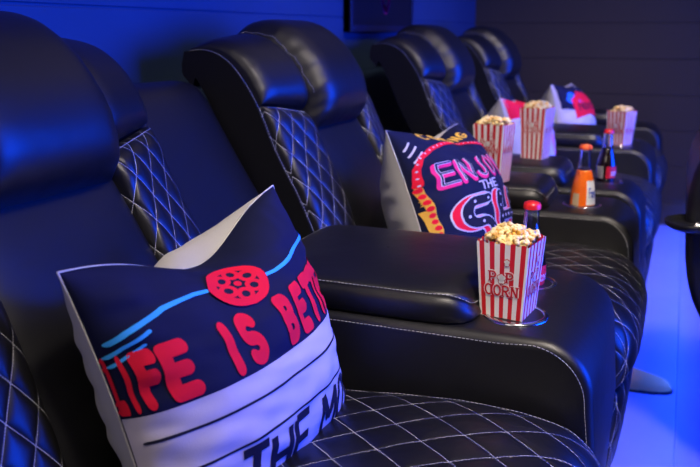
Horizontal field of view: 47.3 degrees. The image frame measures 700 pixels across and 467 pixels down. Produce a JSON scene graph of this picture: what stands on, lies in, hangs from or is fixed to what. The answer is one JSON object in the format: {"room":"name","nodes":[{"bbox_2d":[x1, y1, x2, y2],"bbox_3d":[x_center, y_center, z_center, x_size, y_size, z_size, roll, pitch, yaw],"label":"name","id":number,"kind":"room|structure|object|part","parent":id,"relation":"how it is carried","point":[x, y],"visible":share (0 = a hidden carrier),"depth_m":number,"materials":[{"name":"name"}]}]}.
{"room":"home theater","nodes":[
{"label":"home theater","id":0,"kind":"room"},
{"bbox_2d":[0,0,475,132],"bbox_3d":[-0.477,-0.653,1.948,0.036,2.500,6.430,6,15,22],"label":"wall","id":1,"kind":"structure","parent":0,"point":[149,39],"depth_m":2.06,"materials":[{"name":"blue paint"}]},
{"bbox_2d":[344,0,413,31],"bbox_3d":[0.135,-1.305,3.226,0.032,0.956,0.760,6,15,22],"label":"framed picture","id":2,"kind":"object","parent":1,"relation":"attached to","point":[359,15],"visible":0.89,"depth_m":3.25,"materials":[{"name":"black"}]},
{"bbox_2d":[474,0,699,205],"bbox_3d":[2.646,-1.192,4.096,4.136,2.500,0.036,6,15,22],"label":"wall","id":3,"kind":"structure","parent":0,"point":[643,56],"depth_m":4.60,"materials":[{"name":"paint"}]},
{"bbox_2d":[659,204,685,224],"bbox_3d":[2.660,-0.015,4.357,4.086,0.150,0.014,6,15,22],"label":"baseboard","id":4,"kind":"structure","parent":3,"relation":"attached to","point":[667,210],"depth_m":4.66,"materials":[{"name":"paint"}]},
{"bbox_2d":[610,224,699,466],"bbox_3d":[1.420,0.845,1.522,4.136,0.200,6.430,6,15,22],"label":"floor","id":5,"kind":"structure","parent":0,"point":[647,436],"depth_m":2.69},
{"bbox_2d":[0,11,600,466],"bbox_3d":[-0.183,0.252,1.107,1.044,1.093,0.630,6,15,22],"label":"recliner","id":6,"kind":"object","parent":5,"relation":"on","point":[83,182],"visible":0.62,"depth_m":1.09,"materials":[{"name":"black leather"}]},
{"bbox_2d":[0,179,157,466],"bbox_3d":[-0.373,0.138,1.159,0.214,0.422,0.344,6,15,22],"label":"lumbar cushion","id":7,"kind":"object","parent":6,"relation":"on","point":[48,227],"depth_m":1.06,"materials":[{"name":"black leather"}]},
{"bbox_2d":[57,185,345,466],"bbox_3d":[-0.180,0.175,1.115,0.290,0.424,0.414,6,15,22],"label":"throw pillow","id":8,"kind":"object","parent":6,"relation":"on","point":[220,352],"visible":0.88,"depth_m":0.98,"materials":[{"name":"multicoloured fabric"}]},
{"bbox_2d":[278,390,600,466],"bbox_3d":[-0.018,0.382,1.070,0.689,0.194,0.576,6,15,22],"label":"seat cushion","id":9,"kind":"object","parent":6,"relation":"on","point":[370,429],"depth_m":1.10,"materials":[{"name":"leather"}]},
{"bbox_2d":[134,81,615,466],"bbox_3d":[-0.018,0.194,1.599,1.046,0.947,0.416,6,15,22],"label":"console","id":10,"kind":"object","parent":5,"relation":"on","point":[403,306],"visible":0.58,"depth_m":1.35,"materials":[{"name":"black leather"}]},
{"bbox_3d":[0.073,0.057,1.527,0.426,0.065,0.402,6,15,22],"label":"console lid","id":11,"kind":"part","parent":10,"relation":"part of","materials":[{"name":"black leather"}]},
{"bbox_2d":[477,234,545,321],"bbox_3d":[0.267,0.097,1.344,0.089,0.188,0.089,8,16,29],"label":"popcorn box","id":12,"kind":"object","parent":10,"relation":"on","point":[508,276],"visible":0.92,"depth_m":1.30,"materials":[{"name":"white"}]},
{"bbox_2d":[484,221,540,247],"bbox_3d":[0.266,-0.001,1.321,0.088,0.036,0.090,8,16,29],"label":"popcorn","id":13,"kind":"object","parent":12,"relation":"in","point":[508,233],"visible":1,"depth_m":1.30,"materials":[{"name":"beige food"}]},
{"bbox_2d":[523,200,545,285],"bbox_3d":[0.336,0.058,1.501,0.063,0.242,0.063,6,15,22],"label":"soda bottle","id":14,"kind":"object","parent":10,"relation":"on","point":[532,208],"visible":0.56,"depth_m":1.47,"materials":[{"name":"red glass"}]},
{"bbox_2d":[181,19,646,466],"bbox_3d":[0.256,-0.009,2.146,1.044,1.093,0.856,6,15,22],"label":"recliner","id":15,"kind":"object","parent":5,"relation":"on","point":[291,100],"visible":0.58,"depth_m":1.90,"materials":[{"name":"black leather"}]},
{"bbox_2d":[317,118,387,228],"bbox_3d":[0.022,-0.097,2.096,0.214,0.422,0.344,6,15,22],"label":"lumbar cushion","id":16,"kind":"object","parent":15,"relation":"on","point":[352,147],"depth_m":2.04,"materials":[{"name":"black leather"}]},
{"bbox_2d":[380,124,512,237],"bbox_3d":[0.242,-0.070,1.983,0.314,0.401,0.395,11,18,38],"label":"throw pillow","id":17,"kind":"object","parent":15,"relation":"on","point":[448,182],"visible":0.74,"depth_m":1.83,"materials":[{"name":"blue fabric"}]},
{"bbox_2d":[413,188,443,232],"bbox_3d":[0.188,0.015,1.817,0.106,0.233,0.022,11,18,38],"label":"print","id":18,"kind":"object","parent":17,"relation":"attached to","point":[428,203],"depth_m":1.81,"materials":[{"name":"orange"}]},
{"bbox_2d":[415,142,480,186],"bbox_3d":[0.250,-0.180,1.925,0.017,0.091,0.326,10,17,36],"label":"print","id":19,"kind":"object","parent":17,"relation":"attached to","point":[437,164],"depth_m":1.83,"materials":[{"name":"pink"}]},
{"bbox_2d":[412,141,485,188],"bbox_3d":[0.245,-0.179,1.929,0.101,0.097,0.319,6,15,22],"label":"print","id":20,"kind":"object","parent":17,"relation":"attached to","point":[435,164],"depth_m":1.83,"materials":[{"name":"red"}]},
{"bbox_2d":[469,190,512,226],"bbox_3d":[0.355,-0.035,1.960,0.081,0.152,0.338,4,15,17],"label":"print","id":21,"kind":"object","parent":17,"relation":"attached to","point":[487,208],"depth_m":1.86,"materials":[{"name":"grey"}]},
{"bbox_2d":[473,122,515,182],"bbox_3d":[0.397,-0.225,2.216,0.090,0.163,0.090,9,17,31],"label":"popcorn box","id":22,"kind":"object","parent":15,"relation":"on","point":[498,141],"visible":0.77,"depth_m":2.17,"materials":[{"name":"white cardboard"}]},
{"bbox_2d":[476,115,511,125],"bbox_3d":[0.398,-0.309,2.196,0.086,0.030,0.087,9,17,31],"label":"popcorn","id":23,"kind":"object","parent":22,"relation":"in","point":[496,120],"visible":1,"depth_m":2.18,"materials":[{"name":"beige food"}]},
{"bbox_3d":[0.478,0.176,2.418,0.738,0.585,0.280,6,15,22],"label":"armrest","id":24,"kind":"part","parent":15,"relation":"part of","materials":[{"name":"black leather"}]},
{"bbox_2d":[569,144,594,205],"bbox_3d":[0.654,-0.130,2.243,0.071,0.242,0.071,6,15,22],"label":"soda bottle","id":25,"kind":"object","parent":15,"relation":"on","point":[583,187],"visible":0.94,"depth_m":2.22,"materials":[{"name":"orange glass"}]},
{"bbox_2d":[544,241,646,388],"bbox_3d":[0.378,0.147,2.007,0.689,0.194,0.576,6,15,22],"label":"seat cushion","id":26,"kind":"object","parent":15,"relation":"on","point":[612,264],"depth_m":1.89,"materials":[{"name":"leather"}]},
{"bbox_2d":[369,24,661,284],"bbox_3d":[0.624,-0.227,3.017,1.044,1.093,0.889,6,15,22],"label":"recliner","id":27,"kind":"object","parent":5,"relation":"on","point":[429,70],"visible":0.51,"depth_m":2.91,"materials":[{"name":"black leather"}]},
{"bbox_2d":[452,90,480,136],"bbox_3d":[0.482,-0.370,3.185,0.214,0.422,0.344,6,15,22],"label":"lumbar cushion","id":28,"kind":"object","parent":27,"relation":"on","point":[467,103],"depth_m":3.15,"materials":[{"name":"black leather"}]},
{"bbox_2d":[488,98,555,155],"bbox_3d":[0.648,-0.338,3.109,0.313,0.398,0.355,10,17,35],"label":"throw pillow","id":29,"kind":"object","parent":27,"relation":"on","point":[502,108],"visible":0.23,"depth_m":2.93,"materials":[{"name":"grey fabric"}]},
{"bbox_2d":[501,98,525,119],"bbox_3d":[0.670,-0.476,3.070,0.137,0.107,0.348,6,15,22],"label":"print","id":30,"kind":"object","parent":29,"relation":"attached to","point":[511,109],"depth_m":2.93,"materials":[{"name":"red fabric"}]},
{"bbox_2d":[520,106,554,159],"bbox_3d":[0.618,-0.335,2.652,0.090,0.168,0.090,9,17,31],"label":"popcorn box","id":31,"kind":"object","parent":27,"relation":"on","point":[536,125],"visible":1,"depth_m":2.62,"materials":[{"name":"white cardboard"}]},
{"bbox_2d":[524,100,551,108],"bbox_3d":[0.618,-0.423,2.629,0.082,0.034,0.088,9,17,31],"label":"popcorn","id":32,"kind":"object","parent":31,"relation":"in","point":[541,104],"visible":0.99,"depth_m":2.61,"materials":[{"name":"beige food"}]},
{"bbox_3d":[0.622,0.090,2.759,0.738,0.585,0.280,6,15,22],"label":"armrest","id":33,"kind":"part","parent":27,"relation":"part of","materials":[{"name":"black leather"}]},
{"bbox_2d":[596,129,616,181],"bbox_3d":[0.831,-0.217,2.591,0.063,0.242,0.063,6,15,22],"label":"soda bottle","id":34,"kind":"object","parent":27,"relation":"on","point":[606,166],"visible":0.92,"depth_m":2.57,"materials":[{"name":"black glass"}]},
{"bbox_2d":[574,171,661,246],"bbox_3d":[0.838,-0.126,3.096,0.689,0.194,0.576,6,15,22],"label":"seat cushion","id":35,"kind":"object","parent":27,"relation":"on","point":[652,197],"depth_m":2.87,"materials":[{"name":"leather"}]},
{"bbox_2d":[458,26,667,197],"bbox_3d":[1.102,-0.510,4.148,1.044,1.093,0.891,6,15,22],"label":"recliner","id":36,"kind":"object","parent":5,"relation":"on","point":[496,58],"visible":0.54,"depth_m":3.89,"materials":[{"name":"black leather"}]},
{"bbox_2d":[506,78,526,102],"bbox_3d":[0.862,-0.595,4.083,0.214,0.422,0.344,6,15,22],"label":"lumbar cushion","id":37,"kind":"object","parent":36,"relation":"on","point":[515,86],"depth_m":4.09,"materials":[{"name":"black leather"}]},
{"bbox_2d":[542,83,595,124],"bbox_3d":[1.077,-0.555,3.985,0.284,0.381,0.404,6,15,22],"label":"throw pillow","id":38,"kind":"object","parent":36,"relation":"on","point":[571,105],"visible":0.42,"depth_m":3.83,"materials":[{"name":"grey fabric"}]},
{"bbox_2d":[554,85,594,116],"bbox_3d":[1.120,-0.618,3.963,0.185,0.242,0.367,6,15,22],"label":"print","id":39,"kind":"object","parent":38,"relation":"attached to","point":[569,101],"depth_m":3.82,"materials":[{"name":"multicoloured"}]},
{"bbox_2d":[566,92,582,102],"bbox_3d":[1.086,-0.645,3.843,0.120,0.067,0.046,-12,19,-40],"label":"print","id":40,"kind":"object","parent":38,"relation":"attached to","point":[571,97],"depth_m":3.83,"materials":[{"name":"blue"}]},
{"bbox_2d":[571,91,594,117],"bbox_3d":[1.149,-0.629,3.911,0.083,0.137,0.248,10,17,34],"label":"print","id":41,"kind":"object","parent":38,"relation":"attached to","point":[581,106],"depth_m":3.85,"materials":[{"name":"red fabric"}]},
{"bbox_3d":[1.330,-0.330,4.435,0.738,0.585,0.282,6,15,22],"label":"armrest","id":42,"kind":"part","parent":36,"relation":"part of","materials":[{"name":"black leather"}]},
{"bbox_2d":[652,146,667,191],"bbox_3d":[1.217,-0.351,3.994,0.689,0.194,0.576,6,15,22],"label":"seat cushion","id":43,"kind":"object","parent":36,"relation":"on","point":[661,163],"depth_m":3.70,"materials":[{"name":"leather"}]},
{"bbox_2d":[553,123,655,187],"bbox_3d":[0.832,-0.310,3.611,1.046,0.947,0.414,6,15,22],"label":"console","id":44,"kind":"object","parent":5,"relation":"on","point":[638,158],"visible":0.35,"depth_m":3.32,"materials":[{"name":"black leather"}]},
{"bbox_3d":[0.923,-0.447,3.538,0.426,0.065,0.400,6,15,22],"label":"console lid","id":45,"kind":"part","parent":44,"relation":"part of","materials":[{"name":"black leather"}]},
{"bbox_2d":[607,110,636,144],"bbox_3d":[1.138,-0.424,3.368,0.089,0.188,0.089,-13,19,-42],"label":"popcorn box","id":46,"kind":"object","parent":44,"relation":"on","point":[622,123],"visible":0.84,"depth_m":3.33,"materials":[{"name":"white cardboard"}]},
{"bbox_2d":[609,105,633,112],"bbox_3d":[1.137,-0.521,3.344,0.083,0.031,0.085,13,19,41],"label":"popcorn","id":47,"kind":"object","parent":46,"relation":"in","point":[621,108],"visible":1,"depth_m":3.33,"materials":[{"name":"beige food"}]},
{"bbox_2d":[629,368,672,394],"bbox_3d":[0.886,0.447,2.545,0.270,0.075,0.096,7,16,25],"label":"table base","id":48,"kind":"object","parent":5,"relation":"on","point":[643,382],"visible":0.51,"depth_m":2.49,"materials":[{"name":"grey metal"}]},
{"bbox_2d":[674,232,682,466],"bbox_3d":[0.715,0.697,1.772,0.006,0.026,6.410,6,15,22],"label":"trim","id":49,"kind":"structure","parent":5,"relation":"attached to","point":[678,354],"depth_m":2.68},
{"bbox_2d":[664,129,699,316],"bbox_3d":[1.299,0.167,1.966,1.011,0.961,0.840,6,15,22],"label":"recliner","id":50,"kind":"object","parent":5,"relation":"on","point":[688,223],"visible":1,"depth_m":1.82,"materials":[{"name":"black leather"}]},
{"bbox_2d":[664,214,699,233],"bbox_3d":[0.794,0.005,1.783,0.181,0.067,0.132,6,15,22],"label":"tray","id":51,"kind":"object","parent":50,"relation":"on","point":[686,223],"depth_m":1.80,"materials":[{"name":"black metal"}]},
{"bbox_3d":[1.079,0.096,2.042,0.447,0.861,0.600,6,15,22],"label":"backrest","id":52,"kind":"part","parent":50,"relation":"part of","materials":[{"name":"black leather"}]}
]}

